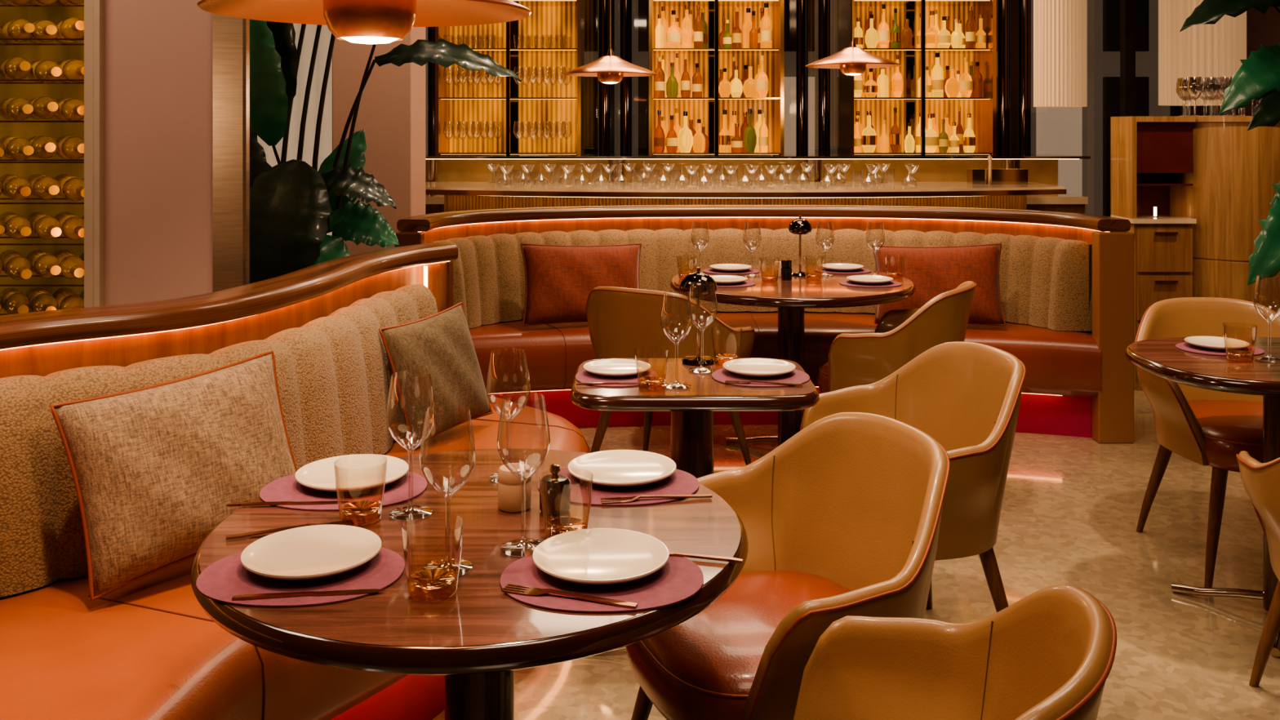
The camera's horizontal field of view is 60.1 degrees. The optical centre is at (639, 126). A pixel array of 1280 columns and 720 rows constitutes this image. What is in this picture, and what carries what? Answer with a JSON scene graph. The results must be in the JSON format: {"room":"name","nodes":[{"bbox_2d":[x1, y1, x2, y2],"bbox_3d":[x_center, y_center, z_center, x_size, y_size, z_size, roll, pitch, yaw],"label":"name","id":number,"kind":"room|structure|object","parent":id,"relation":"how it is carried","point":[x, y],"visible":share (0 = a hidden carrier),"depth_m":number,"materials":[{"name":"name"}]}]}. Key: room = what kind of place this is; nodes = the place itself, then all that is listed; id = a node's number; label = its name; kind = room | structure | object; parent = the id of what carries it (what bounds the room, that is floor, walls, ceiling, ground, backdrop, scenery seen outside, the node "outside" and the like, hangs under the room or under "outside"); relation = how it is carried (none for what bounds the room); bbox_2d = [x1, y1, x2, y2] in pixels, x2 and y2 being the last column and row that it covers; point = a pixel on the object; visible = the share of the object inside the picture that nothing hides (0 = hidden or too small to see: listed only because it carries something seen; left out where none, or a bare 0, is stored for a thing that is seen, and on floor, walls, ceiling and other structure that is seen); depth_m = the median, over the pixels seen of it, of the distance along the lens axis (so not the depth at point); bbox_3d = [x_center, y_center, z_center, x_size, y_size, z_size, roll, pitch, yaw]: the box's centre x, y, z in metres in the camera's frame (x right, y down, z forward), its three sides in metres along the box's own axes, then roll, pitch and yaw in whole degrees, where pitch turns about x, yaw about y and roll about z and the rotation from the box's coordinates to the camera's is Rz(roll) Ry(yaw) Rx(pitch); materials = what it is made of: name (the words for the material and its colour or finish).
{"room":"restaurant","nodes":[
{"label":"restaurant","id":0,"kind":"room"},
{"bbox_2d":[104,0,213,306],"bbox_3d":[-1.474,-0.130,3.475,0.348,3.100,0.150,0,0,0],"label":"wall partition","id":1,"kind":"structure","parent":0,"point":[158,54],"depth_m":3.40,"materials":[{"name":"pink paint"}]},
{"bbox_2d":[93,0,104,306],"bbox_3d":[-1.657,-0.130,3.385,0.017,3.100,0.030,0,0,0],"label":"trim","id":2,"kind":"structure","parent":1,"relation":"attached to","point":[99,5],"depth_m":3.37,"materials":[{"name":"brown metal"}]},
{"bbox_2d":[213,13,249,292],"bbox_3d":[-1.257,-0.130,3.445,0.084,3.100,0.170,0,0,0],"label":"trim","id":3,"kind":"structure","parent":1,"relation":"attached to","point":[231,35],"depth_m":3.38,"materials":[{"name":"metal"}]},
{"bbox_2d":[332,26,425,254],"bbox_3d":[-1.445,-0.130,6.150,0.430,3.100,0.400,0,0,0],"label":"wall column","id":4,"kind":"structure","parent":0,"point":[391,113],"depth_m":5.95,"materials":[{"name":"pink paint"}]},
{"bbox_2d":[432,390,1279,719],"bbox_3d":[0.600,1.470,3.900,8.000,0.100,11.000,0,0,0],"label":"floor","id":5,"kind":"structure","parent":0,"point":[1071,506],"depth_m":3.52,"materials":[{"name":"stone"}]},
{"bbox_2d":[0,0,93,315],"bbox_3d":[-2.320,-0.120,3.640,1.340,3.080,0.520,0,0,0],"label":"wine rack","id":6,"kind":"object","parent":5,"relation":"on","point":[46,46],"visible":0.42,"depth_m":3.65,"materials":[{"name":"gold metal"}]},
{"bbox_2d":[0,242,590,719],"bbox_3d":[-1.004,0.920,2.389,1.187,1.000,3.325,0,0,15],"label":"banquette","id":7,"kind":"object","parent":5,"relation":"on","point":[147,648],"visible":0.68,"depth_m":2.38,"materials":[{"name":"brown leather"}]},
{"bbox_2d":[49,350,297,601],"bbox_3d":[-0.965,0.725,2.370,0.519,0.406,0.204,0,0,-45],"label":"throw pillow","id":8,"kind":"object","parent":7,"relation":"on","point":[155,468],"visible":0.9,"depth_m":2.28,"materials":[{"name":"beige fabric"}]},
{"bbox_2d":[378,302,493,450],"bbox_3d":[-0.620,0.755,3.390,0.172,0.385,0.374,0,0,32],"label":"throw pillow","id":9,"kind":"object","parent":7,"relation":"on","point":[441,344],"visible":0.96,"depth_m":3.32,"materials":[{"name":"brown fabric"}]},
{"bbox_2d":[249,19,521,283],"bbox_3d":[-0.970,-0.038,4.122,1.101,2.916,0.657,0,0,0],"label":"plant","id":10,"kind":"object","parent":5,"relation":"on","point":[294,206],"visible":0.55,"depth_m":3.93,"materials":[{"name":"green plant"}]},
{"bbox_2d":[191,448,747,719],"bbox_3d":[-0.270,1.044,1.860,0.900,0.750,0.900,0,0,0],"label":"dining table","id":11,"kind":"object","parent":5,"relation":"on","point":[476,637],"visible":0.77,"depth_m":1.63,"materials":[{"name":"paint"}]},
{"bbox_2d":[226,520,354,539],"bbox_3d":[-0.575,0.662,1.820,0.200,0.007,0.025,0,0,-20],"label":"fork","id":12,"kind":"object","parent":11,"relation":"on","point":[349,522],"depth_m":1.81,"materials":[{"name":"gold metal"}]},
{"bbox_2d":[195,546,404,607],"bbox_3d":[-0.505,0.667,1.655,0.300,0.002,0.236,0,0,0],"label":"placemat","id":13,"kind":"object","parent":11,"relation":"on","point":[226,578],"visible":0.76,"depth_m":1.61,"materials":[{"name":"leather"}]},
{"bbox_2d":[231,588,385,599],"bbox_3d":[-0.470,0.663,1.570,0.210,0.004,0.014,0,0,-8],"label":"table knife","id":14,"kind":"object","parent":13,"relation":"on","point":[257,596],"visible":1,"depth_m":1.57,"materials":[{"name":"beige metal"}]},
{"bbox_2d":[240,524,382,579],"bbox_3d":[-0.501,0.655,1.690,0.207,0.020,0.207,0,0,0],"label":"dinner plate","id":15,"kind":"object","parent":13,"relation":"on","point":[315,551],"visible":1,"depth_m":1.70,"materials":[{"name":"white ceramic"}]},
{"bbox_2d":[259,471,426,511],"bbox_3d":[-0.545,0.667,2.040,0.300,0.002,0.236,0,0,0],"label":"placemat","id":16,"kind":"object","parent":11,"relation":"on","point":[411,485],"visible":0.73,"depth_m":2.00,"materials":[{"name":"leather"}]},
{"bbox_2d":[226,501,349,506],"bbox_3d":[-0.620,0.663,1.948,0.210,0.004,0.014,0,0,-5],"label":"table knife","id":17,"kind":"object","parent":16,"relation":"on","point":[273,503],"visible":1,"depth_m":1.95,"materials":[{"name":"beige metal"}]},
{"bbox_2d":[294,453,408,491],"bbox_3d":[-0.540,0.655,2.076,0.207,0.020,0.207,0,0,0],"label":"dinner plate","id":18,"kind":"object","parent":16,"relation":"on","point":[357,472],"visible":0.93,"depth_m":2.09,"materials":[{"name":"beige ceramic"}]},
{"bbox_2d":[333,457,386,525],"bbox_3d":[-0.475,0.618,1.880,0.088,0.098,0.088,0,0,0],"label":"tumbler","id":19,"kind":"object","parent":11,"relation":"on","point":[360,518],"visible":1,"depth_m":1.88,"materials":[{"name":"clear glass"}]},
{"bbox_2d":[386,371,435,520],"bbox_3d":[-0.395,0.547,1.905,0.084,0.240,0.084,0,0,0],"label":"wine glass","id":20,"kind":"object","parent":11,"relation":"on","point":[424,512],"visible":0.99,"depth_m":1.90,"materials":[{"name":"clear glass"}]},
{"bbox_2d":[401,518,463,598],"bbox_3d":[-0.297,0.618,1.585,0.088,0.098,0.088,0,0,0],"label":"tumbler","id":21,"kind":"object","parent":11,"relation":"on","point":[428,574],"visible":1,"depth_m":1.59,"materials":[{"name":"clear glass"}]},
{"bbox_2d":[419,406,475,577],"bbox_3d":[-0.290,0.547,1.668,0.084,0.240,0.084,0,0,0],"label":"wine glass","id":22,"kind":"object","parent":11,"relation":"on","point":[466,566],"visible":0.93,"depth_m":1.66,"materials":[{"name":"clear glass"}]},
{"bbox_2d":[485,349,530,483],"bbox_3d":[-0.250,0.547,2.100,0.084,0.240,0.084,0,0,0],"label":"wine glass","id":23,"kind":"object","parent":11,"relation":"on","point":[494,477],"visible":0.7,"depth_m":2.09,"materials":[{"name":"clear glass"}]},
{"bbox_2d":[497,462,531,512],"bbox_3d":[-0.220,0.632,1.940,0.058,0.071,0.058,0,0,0],"label":"candle holder","id":24,"kind":"object","parent":11,"relation":"on","point":[514,495],"visible":0.94,"depth_m":1.92,"materials":[{"name":"beige ceramic"}]},
{"bbox_2d":[497,394,550,557],"bbox_3d":[-0.184,0.547,1.748,0.084,0.240,0.084,0,0,0],"label":"wine glass","id":25,"kind":"object","parent":11,"relation":"on","point":[507,548],"visible":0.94,"depth_m":1.74,"materials":[{"name":"clear glass"}]},
{"bbox_2d":[539,463,570,515],"bbox_3d":[-0.145,0.628,1.919,0.054,0.080,0.067,0,0,-23],"label":"pepper mill","id":26,"kind":"object","parent":11,"relation":"on","point":[556,488],"visible":0.99,"depth_m":1.90,"materials":[{"name":"black paint"}]},
{"bbox_2d":[539,473,593,538],"bbox_3d":[-0.120,0.618,1.800,0.088,0.098,0.088,0,0,0],"label":"tumbler","id":27,"kind":"object","parent":11,"relation":"on","point":[566,522],"visible":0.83,"depth_m":1.80,"materials":[{"name":"clear glass"}]},
{"bbox_2d":[500,554,703,613],"bbox_3d":[-0.056,0.667,1.637,0.300,0.002,0.236,0,0,0],"label":"placemat","id":28,"kind":"object","parent":11,"relation":"on","point":[680,579],"visible":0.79,"depth_m":1.59,"materials":[{"name":"leather"}]},
{"bbox_2d":[501,583,637,608],"bbox_3d":[-0.100,0.662,1.562,0.200,0.007,0.025,0,0,18],"label":"fork","id":29,"kind":"object","parent":28,"relation":"on","point":[529,590],"depth_m":1.56,"materials":[{"name":"metal"}]},
{"bbox_2d":[532,528,669,584],"bbox_3d":[-0.059,0.655,1.674,0.207,0.020,0.207,0,0,0],"label":"dinner plate","id":30,"kind":"object","parent":28,"relation":"on","point":[591,556],"visible":1,"depth_m":1.68,"materials":[{"name":"white ceramic"}]},
{"bbox_2d":[668,551,742,563],"bbox_3d":[0.055,0.663,1.717,0.210,0.004,0.014,0,0,15],"label":"table knife","id":31,"kind":"object","parent":28,"relation":"on","point":[671,553],"visible":0.48,"depth_m":1.70,"materials":[{"name":"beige metal"}]},
{"bbox_2d":[537,467,698,506],"bbox_3d":[-0.040,0.667,2.065,0.300,0.002,0.236,0,0,0],"label":"placemat","id":32,"kind":"object","parent":11,"relation":"on","point":[680,482],"visible":0.56,"depth_m":2.02,"materials":[{"name":"leather"}]},
{"bbox_2d":[567,449,676,486],"bbox_3d":[-0.034,0.655,2.105,0.207,0.020,0.207,0,0,0],"label":"dinner plate","id":33,"kind":"object","parent":32,"relation":"on","point":[612,468],"visible":0.98,"depth_m":2.12,"materials":[{"name":"white ceramic"}]},
{"bbox_2d":[600,493,712,503],"bbox_3d":[0.030,0.662,1.975,0.200,0.007,0.025,0,0,-8],"label":"fork","id":34,"kind":"object","parent":32,"relation":"on","point":[615,500],"depth_m":1.97,"materials":[{"name":"metal"}]},
{"bbox_2d":[586,286,755,465],"bbox_3d":[0.106,1.015,4.412,0.689,0.810,0.607,0,0,30],"label":"armchair","id":35,"kind":"object","parent":5,"relation":"on","point":[621,320],"visible":0.54,"depth_m":4.18,"materials":[{"name":"yellow leather"}]},
{"bbox_2d":[570,358,819,653],"bbox_3d":[0.140,1.044,2.970,0.640,0.750,0.602,0,0,0],"label":"dining table","id":36,"kind":"object","parent":5,"relation":"on","point":[691,409],"visible":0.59,"depth_m":2.81,"materials":[{"name":"wood"}]},
{"bbox_2d":[575,368,657,386],"bbox_3d":[-0.062,0.667,2.955,0.220,0.002,0.240,0,0,0],"label":"placemat","id":37,"kind":"object","parent":36,"relation":"on","point":[582,376],"visible":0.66,"depth_m":2.92,"materials":[{"name":"fabric"}]},
{"bbox_2d":[576,382,655,385],"bbox_3d":[-0.060,0.663,2.858,0.210,0.004,0.014,0,0,-5],"label":"table knife","id":38,"kind":"object","parent":37,"relation":"on","point":[593,383],"visible":1,"depth_m":2.86,"materials":[{"name":"beige metal"}]},
{"bbox_2d":[583,359,650,377],"bbox_3d":[-0.062,0.656,2.990,0.182,0.017,0.182,0,0,0],"label":"dinner plate","id":39,"kind":"object","parent":37,"relation":"on","point":[606,367],"visible":0.97,"depth_m":3.01,"materials":[{"name":"beige ceramic"}]},
{"bbox_2d":[634,347,668,390],"bbox_3d":[0.030,0.618,2.830,0.088,0.098,0.088,0,0,0],"label":"tumbler","id":40,"kind":"object","parent":36,"relation":"on","point":[651,386],"visible":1,"depth_m":2.83,"materials":[{"name":"clear glass"}]},
{"bbox_2d":[660,292,693,389],"bbox_3d":[0.094,0.547,2.840,0.084,0.240,0.084,0,0,0],"label":"wine glass","id":41,"kind":"object","parent":36,"relation":"on","point":[668,385],"visible":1,"depth_m":2.83,"materials":[{"name":"clear glass"}]},
{"bbox_2d":[679,266,717,365],"bbox_3d":[0.165,0.533,3.135,0.108,0.270,0.108,0,0,0],"label":"table lamp","id":42,"kind":"object","parent":36,"relation":"on","point":[702,286],"visible":0.97,"depth_m":3.10,"materials":[{"name":"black metal"}]},
{"bbox_2d":[686,282,717,373],"bbox_3d":[0.170,0.547,3.020,0.084,0.240,0.084,0,0,0],"label":"wine glass","id":43,"kind":"object","parent":36,"relation":"on","point":[694,370],"visible":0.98,"depth_m":3.01,"materials":[{"name":"clear glass"}]},
{"bbox_2d":[711,327,742,364],"bbox_3d":[0.245,0.618,3.120,0.088,0.098,0.088,0,0,0],"label":"tumbler","id":44,"kind":"object","parent":36,"relation":"on","point":[723,355],"visible":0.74,"depth_m":3.12,"materials":[{"name":"clear glass"}]},
{"bbox_2d":[711,368,809,386],"bbox_3d":[0.322,0.667,2.955,0.260,0.002,0.240,0,0,0],"label":"placemat","id":45,"kind":"object","parent":36,"relation":"on","point":[796,376],"visible":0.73,"depth_m":2.92,"materials":[{"name":"pink leather"}]},
{"bbox_2d":[722,357,795,377],"bbox_3d":[0.322,0.656,2.990,0.197,0.018,0.197,0,0,0],"label":"dinner plate","id":46,"kind":"object","parent":45,"relation":"on","point":[755,366],"visible":1,"depth_m":3.01,"materials":[{"name":"white ceramic"}]},
{"bbox_2d":[724,380,802,386],"bbox_3d":[0.320,0.662,2.860,0.200,0.007,0.025,0,0,10],"label":"fork","id":47,"kind":"object","parent":45,"relation":"on","point":[726,381],"depth_m":2.86,"materials":[{"name":"gold metal"}]},
{"bbox_2d":[425,182,1066,212],"bbox_3d":[0.590,0.892,6.834,3.996,1.055,0.932,0,0,0],"label":"countertop","id":48,"kind":"structure","parent":5,"relation":"on","point":[458,196],"depth_m":6.60,"materials":[{"name":"stone"}]},
{"bbox_2d":[485,161,919,186],"bbox_3d":[0.377,0.297,6.976,2.744,0.135,0.531,0,0,0],"label":"glassware","id":49,"kind":"object","parent":48,"relation":"on","point":[744,164],"visible":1,"depth_m":6.96,"materials":[{"name":"clear glass"}]},
{"bbox_2d":[966,154,1027,184],"bbox_3d":[2.275,0.270,7.015,0.350,0.190,0.170,0,0,0],"label":"tap","id":50,"kind":"object","parent":48,"relation":"on","point":[989,175],"visible":1,"depth_m":6.98,"materials":[{"name":"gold metal"}]},
{"bbox_2d":[425,0,1090,213],"bbox_3d":[0.700,-0.125,7.655,4.600,3.090,0.590,0,0,0],"label":"bar cabinet","id":51,"kind":"object","parent":5,"relation":"on","point":[716,95],"visible":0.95,"depth_m":7.68,"materials":[{"name":"gold metal"}]},
{"bbox_2d":[394,204,1133,443],"bbox_3d":[0.560,0.920,5.440,3.320,1.000,1.000,0,0,0],"label":"booth","id":52,"kind":"object","parent":5,"relation":"on","point":[1066,279],"visible":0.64,"depth_m":5.26,"materials":[{"name":"beige fabric"}]},
{"bbox_2d":[520,243,641,325],"bbox_3d":[-0.270,0.750,5.280,0.619,0.395,0.182,0,0,-19],"label":"throw pillow","id":53,"kind":"object","parent":52,"relation":"on","point":[559,280],"visible":0.84,"depth_m":5.21,"materials":[{"name":"orange fabric"}]},
{"bbox_2d":[871,243,1005,325],"bbox_3d":[1.420,0.755,5.280,0.626,0.405,0.182,0,0,19],"label":"throw pillow","id":54,"kind":"object","parent":52,"relation":"on","point":[934,271],"visible":0.65,"depth_m":5.22,"materials":[{"name":"orange fabric"}]},
{"bbox_2d":[625,412,950,719],"bbox_3d":[0.283,1.015,2.163,0.607,0.810,0.689,0,0,-20],"label":"armchair","id":55,"kind":"object","parent":5,"relation":"on","point":[842,518],"visible":0.72,"depth_m":2.20,"materials":[{"name":"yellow leather"}]},
{"bbox_2d":[669,264,915,446],"bbox_3d":[0.660,1.044,4.830,1.060,0.750,1.060,0,0,0],"label":"dining table","id":56,"kind":"object","parent":5,"relation":"on","point":[791,297],"visible":0.66,"depth_m":4.66,"materials":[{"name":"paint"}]},
{"bbox_2d":[676,255,696,279],"bbox_3d":[0.205,0.618,4.850,0.088,0.098,0.088,0,0,0],"label":"tumbler","id":57,"kind":"object","parent":56,"relation":"on","point":[677,255],"visible":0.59,"depth_m":4.84,"materials":[{"name":"clear glass"}]},
{"bbox_2d":[690,221,709,250],"bbox_3d":[0.270,0.547,4.960,0.084,0.240,0.084,0,0,0],"label":"wine glass","id":58,"kind":"object","parent":56,"relation":"on","point":[693,221],"visible":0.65,"depth_m":4.95,"materials":[{"name":"clear glass"}]},
{"bbox_2d":[702,268,759,274],"bbox_3d":[0.420,0.667,5.100,0.260,0.002,0.210,0,0,0],"label":"placemat","id":59,"kind":"object","parent":56,"relation":"on","point":[749,271],"visible":0.76,"depth_m":5.05,"materials":[{"name":"pink leather"}]},
{"bbox_2d":[709,263,751,271],"bbox_3d":[0.420,0.656,5.115,0.197,0.018,0.197,0,0,0],"label":"dinner plate","id":60,"kind":"object","parent":59,"relation":"on","point":[721,267],"visible":1,"depth_m":5.14,"materials":[{"name":"beige ceramic"}]},
{"bbox_2d":[716,280,755,287],"bbox_3d":[0.360,0.667,4.700,0.260,0.002,0.210,0,0,0],"label":"placemat","id":61,"kind":"object","parent":56,"relation":"on","point":[746,283],"visible":0.39,"depth_m":4.64,"materials":[{"name":"pink leather"}]},
{"bbox_2d":[710,275,747,284],"bbox_3d":[0.360,0.656,4.715,0.197,0.018,0.197,0,0,0],"label":"dinner plate","id":62,"kind":"object","parent":61,"relation":"on","point":[719,279],"visible":0.66,"depth_m":4.74,"materials":[{"name":"beige ceramic"}]},
{"bbox_2d":[742,222,761,277],"bbox_3d":[0.500,0.547,4.930,0.084,0.240,0.084,0,0,0],"label":"wine glass","id":63,"kind":"object","parent":56,"relation":"on","point":[747,275],"visible":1,"depth_m":4.92,"materials":[{"name":"clear glass"}]},
{"bbox_2d":[759,257,779,281],"bbox_3d":[0.560,0.618,4.780,0.088,0.098,0.088,0,0,0],"label":"tumbler","id":64,"kind":"object","parent":56,"relation":"on","point":[759,258],"visible":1,"depth_m":4.78,"materials":[{"name":"clear glass"}]},
{"bbox_2d":[773,261,782,276],"bbox_3d":[0.620,0.634,4.930,0.044,0.067,0.044,0,0,0],"label":"salt shaker","id":65,"kind":"object","parent":56,"relation":"on","point":[776,265],"visible":0.56,"depth_m":4.91,"materials":[{"name":"beige ceramic"}]},
{"bbox_2d":[781,259,791,279],"bbox_3d":[0.640,0.624,4.830,0.048,0.088,0.048,0,0,0],"label":"pepper mill","id":66,"kind":"object","parent":56,"relation":"on","point":[786,264],"visible":1,"depth_m":4.81,"materials":[{"name":"black paint"}]},
{"bbox_2d":[787,215,812,276],"bbox_3d":[0.720,0.533,4.970,0.108,0.270,0.108,0,0,0],"label":"table lamp","id":67,"kind":"object","parent":56,"relation":"on","point":[800,226],"visible":0.92,"depth_m":4.94,"materials":[{"name":"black metal"}]},
{"bbox_2d":[803,256,823,279],"bbox_3d":[0.760,0.618,4.840,0.088,0.098,0.088,0,0,0],"label":"tumbler","id":68,"kind":"object","parent":56,"relation":"on","point":[809,278],"visible":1,"depth_m":4.84,"materials":[{"name":"clear glass"}]},
{"bbox_2d":[815,222,834,275],"bbox_3d":[0.830,0.547,4.960,0.084,0.240,0.084,0,0,0],"label":"wine glass","id":69,"kind":"object","parent":56,"relation":"on","point":[827,274],"visible":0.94,"depth_m":4.95,"materials":[{"name":"clear glass"}]},
{"bbox_2d":[814,267,871,273],"bbox_3d":[0.940,0.667,5.120,0.260,0.002,0.210,0,0,0],"label":"placemat","id":70,"kind":"object","parent":56,"relation":"on","point":[820,270],"visible":0.76,"depth_m":5.08,"materials":[{"name":"fabric"}]},
{"bbox_2d":[821,262,863,271],"bbox_3d":[0.940,0.656,5.135,0.197,0.018,0.197,0,0,0],"label":"dinner plate","id":71,"kind":"object","parent":70,"relation":"on","point":[833,266],"visible":0.99,"depth_m":5.15,"materials":[{"name":"beige ceramic"}]},
{"bbox_2d":[839,280,902,287],"bbox_3d":[0.980,0.667,4.700,0.260,0.002,0.210,0,0,0],"label":"placemat","id":72,"kind":"object","parent":56,"relation":"on","point":[847,282],"visible":0.8,"depth_m":4.66,"materials":[{"name":"fabric"}]},
{"bbox_2d":[846,275,893,284],"bbox_3d":[0.980,0.656,4.715,0.197,0.018,0.197,0,0,0],"label":"dinner plate","id":73,"kind":"object","parent":72,"relation":"on","point":[863,279],"visible":1,"depth_m":4.74,"materials":[{"name":"beige ceramic"}]},
{"bbox_2d":[866,222,884,275],"bbox_3d":[1.050,0.547,4.930,0.084,0.240,0.084,0,0,0],"label":"wine glass","id":74,"kind":"object","parent":56,"relation":"on","point":[868,222],"visible":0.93,"depth_m":4.92,"materials":[{"name":"clear glass"}]},
{"bbox_2d":[884,254,905,278],"bbox_3d":[1.130,0.618,4.900,0.088,0.098,0.088,0,0,0],"label":"tumbler","id":75,"kind":"object","parent":56,"relation":"on","point":[895,277],"visible":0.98,"depth_m":4.90,"materials":[{"name":"clear glass"}]},
{"bbox_2d":[817,280,976,393],"bbox_3d":[1.028,1.015,4.416,0.607,0.810,0.689,0,0,30],"label":"armchair","id":76,"kind":"object","parent":5,"relation":"on","point":[900,336],"visible":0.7,"depth_m":4.16,"materials":[{"name":"yellow leather"}]},
{"bbox_2d":[800,341,1026,612],"bbox_3d":[0.709,1.015,2.972,0.607,0.810,0.689,0,0,-13],"label":"armchair","id":77,"kind":"object","parent":5,"relation":"on","point":[966,396],"visible":0.59,"depth_m":3.02,"materials":[{"name":"yellow leather"}]},
{"bbox_2d":[793,585,1116,719],"bbox_3d":[0.298,1.015,1.446,0.607,0.810,0.689,0,0,27],"label":"armchair","id":78,"kind":"object","parent":5,"relation":"on","point":[1049,654],"visible":1,"depth_m":1.66,"materials":[{"name":"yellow leather"}]},
{"bbox_2d":[1111,115,1279,390],"bbox_3d":[3.570,0.682,6.150,1.860,1.475,0.680,0,0,0],"label":"cabinet","id":79,"kind":"object","parent":5,"relation":"on","point":[1193,192],"visible":0.66,"depth_m":5.93,"materials":[{"name":"brown wood"}]},
{"bbox_2d":[1153,206,1156,216],"bbox_3d":[2.820,0.465,6.050,0.016,0.050,0.016,0,0,0],"label":"light","id":80,"kind":"object","parent":79,"relation":"attached to","point":[1154,207],"depth_m":6.04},
{"bbox_2d":[1176,76,1262,116],"bbox_3d":[3.245,-0.165,6.143,0.514,0.213,0.357,0,0,0],"label":"stemware","id":81,"kind":"object","parent":79,"relation":"on","point":[1226,86],"visible":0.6,"depth_m":6.12,"materials":[{"name":"clear glass"}]},
{"bbox_2d":[1124,337,1279,657],"bbox_3d":[1.870,1.044,3.200,0.840,0.750,0.660,0,0,0],"label":"dining table","id":82,"kind":"object","parent":5,"relation":"on","point":[1161,357],"visible":0.83,"depth_m":3.17,"materials":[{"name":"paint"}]},
{"bbox_2d":[1175,342,1264,355],"bbox_3d":[1.740,0.667,3.320,0.240,0.002,0.200,0,0,0],"label":"placemat","id":83,"kind":"object","parent":82,"relation":"on","point":[1185,346],"visible":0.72,"depth_m":3.29,"materials":[{"name":"fabric"}]},
{"bbox_2d":[1184,336,1249,350],"bbox_3d":[1.740,0.657,3.335,0.176,0.017,0.176,0,0,0],"label":"dinner plate","id":84,"kind":"object","parent":83,"relation":"on","point":[1216,343],"visible":0.98,"depth_m":3.35,"materials":[{"name":"beige ceramic"}]},
{"bbox_2d":[1222,323,1257,361],"bbox_3d":[1.720,0.618,3.170,0.088,0.098,0.088,0,0,0],"label":"tumbler","id":85,"kind":"object","parent":82,"relation":"on","point":[1234,358],"visible":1,"depth_m":3.17,"materials":[{"name":"clear glass"}]},
{"bbox_2d":[1253,275,1279,362],"bbox_3d":[1.800,0.547,3.160,0.084,0.240,0.084,0,0,0],"label":"wine glass","id":86,"kind":"object","parent":82,"relation":"on","point":[1260,358],"visible":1,"depth_m":3.16,"materials":[{"name":"clear glass"}]},
{"bbox_2d":[1134,297,1279,587],"bbox_3d":[2.000,1.015,3.669,0.689,0.810,0.607,0,0,0],"label":"armchair","id":87,"kind":"object","parent":5,"relation":"on","point":[1202,426],"visible":0.76,"depth_m":3.67,"materials":[{"name":"yellow leather"}]},
{"bbox_2d":[1179,0,1279,284],"bbox_3d":[2.893,0.370,4.561,1.388,2.100,0.453,0,0,-9],"label":"plant","id":88,"kind":"object","parent":5,"relation":"on","point":[1258,77],"visible":0.99,"depth_m":4.45,"materials":[{"name":"green plant"}]},
{"bbox_2d":[1235,450,1279,687],"bbox_3d":[1.738,1.015,2.491,0.689,0.810,0.607,0,0,14],"label":"armchair","id":89,"kind":"object","parent":5,"relation":"on","point":[1260,481],"visible":1,"depth_m":2.58,"materials":[{"name":"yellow leather"}]},
{"bbox_2d":[1181,6,1279,116],"bbox_3d":[4.650,-0.130,3.900,0.100,3.100,11.000,0,0,0],"label":"wall","id":90,"kind":"structure","parent":0,"point":[1261,28],"depth_m":8.26,"materials":[{"name":"brown wood"}]},
{"bbox_2d":[597,0,1211,154],"bbox_3d":[0.600,-0.130,8.950,8.080,3.100,0.100,0,0,0],"label":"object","id":91,"kind":"structure","parent":90,"relation":"attached to","point":[1127,7],"depth_m":8.90,"materials":[{"name":"metal"}]},
{"bbox_3d":[0.600,-1.730,3.900,8.000,0.100,11.000,0,0,0],"label":"ceiling","id":92,"kind":"structure","parent":0,"visible":0},
{"bbox_2d":[257,23,332,235],"bbox_3d":[-2.460,-0.105,8.298,1.480,2.950,0.063,0,0,0],"label":"wall panel","id":93,"kind":"object","parent":92,"relation":"hanging from","point":[326,136],"visible":0.05,"depth_m":8.30,"materials":[{"name":"beige paint"}]},
{"bbox_2d":[197,0,531,44],"bbox_3d":[-0.420,-0.904,1.720,0.500,1.552,0.500,0,0,0],"label":"pendant lamp","id":94,"kind":"object","parent":92,"relation":"hanging from","point":[355,21],"visible":1,"depth_m":1.75,"materials":[{"name":"orange metal"}]},
{"bbox_2d":[341,36,399,44],"bbox_3d":[-0.420,-0.134,1.720,0.095,0.011,0.095,0,0,0],"label":"diffuser","id":95,"kind":"object","parent":94,"relation":"attached to","point":[365,40],"depth_m":1.70,"materials":[{"name":"white glass"}]},
{"bbox_2d":[563,0,657,84],"bbox_3d":[-0.157,-0.953,5.850,0.500,1.455,0.500,0,0,0],"label":"pendant lamp","id":96,"kind":"object","parent":92,"relation":"hanging from","point":[610,68],"visible":1,"depth_m":5.78,"materials":[{"name":"orange metal"}]},
{"bbox_2d":[805,0,901,75],"bbox_3d":[1.127,-0.975,5.850,0.500,1.410,0.500,0,0,0],"label":"pendant lamp","id":97,"kind":"object","parent":92,"relation":"hanging from","point":[851,60],"visible":1,"depth_m":5.78,"materials":[{"name":"orange metal"}]},
{"bbox_2d":[844,73,861,75],"bbox_3d":[1.127,-0.276,5.850,0.095,0.011,0.095,0,0,0],"label":"diffuser","id":98,"kind":"object","parent":97,"relation":"attached to","point":[845,73],"depth_m":5.82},
{"bbox_2d":[1033,0,1087,106],"bbox_3d":[2.660,-0.902,7.000,0.318,1.555,0.318,0,0,0],"label":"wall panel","id":99,"kind":"object","parent":92,"relation":"hanging from","point":[1060,26],"visible":1,"depth_m":6.87,"materials":[{"name":"beige fabric"}]},
{"bbox_2d":[1158,0,1246,106],"bbox_3d":[3.660,-0.910,7.200,0.512,1.540,0.512,0,0,0],"label":"wall panel","id":100,"kind":"object","parent":92,"relation":"hanging from","point":[1212,51],"visible":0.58,"depth_m":7.01,"materials":[{"name":"beige fabric"}]},
{"label":"outside","id":101,"kind":"structure","parent":0,"visible":0},
{"label":"ground","id":102,"kind":"structure","parent":101,"visible":0},
{"bbox_2d":[425,0,1181,217],"bbox_3d":[1.500,-2.030,13.050,21.000,7.100,0.500,0,0,0],"label":"columns","id":103,"kind":"structure","parent":102,"relation":"on","point":[1068,131],"depth_m":12.90,"materials":[{"name":"stone"}]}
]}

